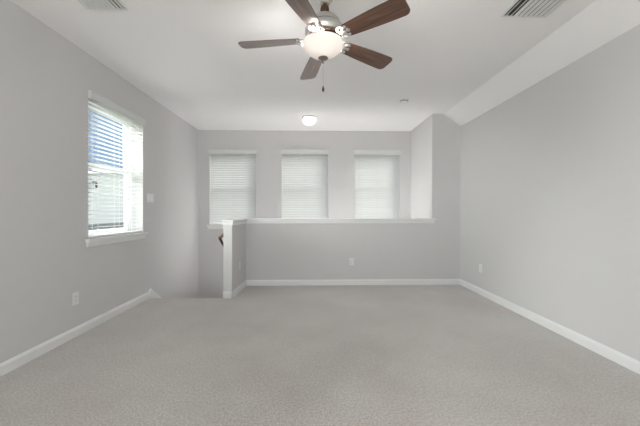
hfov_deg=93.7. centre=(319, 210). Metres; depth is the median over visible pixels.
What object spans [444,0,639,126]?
ceiling
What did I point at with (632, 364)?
baseboard
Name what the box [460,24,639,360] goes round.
wall
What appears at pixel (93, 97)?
window blind
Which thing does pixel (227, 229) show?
trim
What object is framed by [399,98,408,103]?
smoke detector
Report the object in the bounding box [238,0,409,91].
ceiling fan
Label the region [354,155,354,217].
window
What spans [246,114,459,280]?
wall
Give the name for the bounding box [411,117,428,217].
wall
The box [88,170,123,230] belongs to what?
neighbouring house
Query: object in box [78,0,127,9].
ceiling vent
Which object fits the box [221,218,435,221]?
trim
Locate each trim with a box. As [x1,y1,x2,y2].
[148,289,160,298]
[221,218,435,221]
[222,220,434,225]
[223,225,231,291]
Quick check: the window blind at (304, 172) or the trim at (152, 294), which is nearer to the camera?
the trim at (152, 294)
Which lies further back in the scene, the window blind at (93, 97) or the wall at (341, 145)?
the wall at (341, 145)
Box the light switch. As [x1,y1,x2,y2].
[147,193,153,201]
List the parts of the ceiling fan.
blade, blade, blade, lamp shade, blade, blade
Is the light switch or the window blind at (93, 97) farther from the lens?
the light switch
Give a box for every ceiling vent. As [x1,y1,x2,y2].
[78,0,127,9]
[500,0,565,17]
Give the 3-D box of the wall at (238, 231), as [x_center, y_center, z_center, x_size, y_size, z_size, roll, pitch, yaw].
[-1.223,2.071,4.345,0.146,3.785,0.655,0,0,-1]
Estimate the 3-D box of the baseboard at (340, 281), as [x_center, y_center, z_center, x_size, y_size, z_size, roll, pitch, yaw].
[0.534,1.119,4.707,3.355,0.088,0.014,0,0,-1]
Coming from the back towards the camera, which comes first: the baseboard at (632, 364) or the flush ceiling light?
the flush ceiling light
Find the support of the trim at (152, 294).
attached to the wall at (46, 79)
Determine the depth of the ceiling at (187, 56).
2.98 m
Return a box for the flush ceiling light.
[302,115,315,125]
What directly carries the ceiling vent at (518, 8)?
in the ceiling at (187, 56)
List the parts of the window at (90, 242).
sash, sash, frame, sill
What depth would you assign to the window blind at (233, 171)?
5.74 m
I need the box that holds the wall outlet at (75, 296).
[72,291,78,305]
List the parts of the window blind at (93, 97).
rail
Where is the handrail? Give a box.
[218,234,222,246]
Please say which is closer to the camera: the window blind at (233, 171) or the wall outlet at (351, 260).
the wall outlet at (351, 260)
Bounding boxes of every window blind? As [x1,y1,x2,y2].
[88,90,145,237]
[208,149,256,223]
[281,150,328,217]
[354,150,400,217]
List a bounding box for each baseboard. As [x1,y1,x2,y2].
[0,292,148,376]
[223,280,245,297]
[246,279,459,285]
[460,279,639,374]
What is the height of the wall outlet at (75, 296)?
0.118 m
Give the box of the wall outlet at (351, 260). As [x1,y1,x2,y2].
[349,258,353,264]
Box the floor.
[0,285,639,425]
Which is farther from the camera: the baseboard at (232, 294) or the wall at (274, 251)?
the wall at (274, 251)
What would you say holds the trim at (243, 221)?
on the wall at (274, 251)
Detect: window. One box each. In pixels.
[85,101,147,246]
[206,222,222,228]
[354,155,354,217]
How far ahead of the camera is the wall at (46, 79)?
2.66 m
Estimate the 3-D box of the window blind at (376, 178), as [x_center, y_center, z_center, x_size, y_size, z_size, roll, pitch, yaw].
[1.101,-0.455,5.788,0.897,1.423,0.098,0,0,-1]
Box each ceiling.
[11,0,595,130]
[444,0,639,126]
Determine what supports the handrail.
attached to the wall at (238, 231)
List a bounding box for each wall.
[0,0,197,362]
[198,130,410,297]
[232,224,245,290]
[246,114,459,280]
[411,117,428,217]
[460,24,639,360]
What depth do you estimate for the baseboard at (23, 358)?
2.63 m
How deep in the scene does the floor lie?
2.19 m

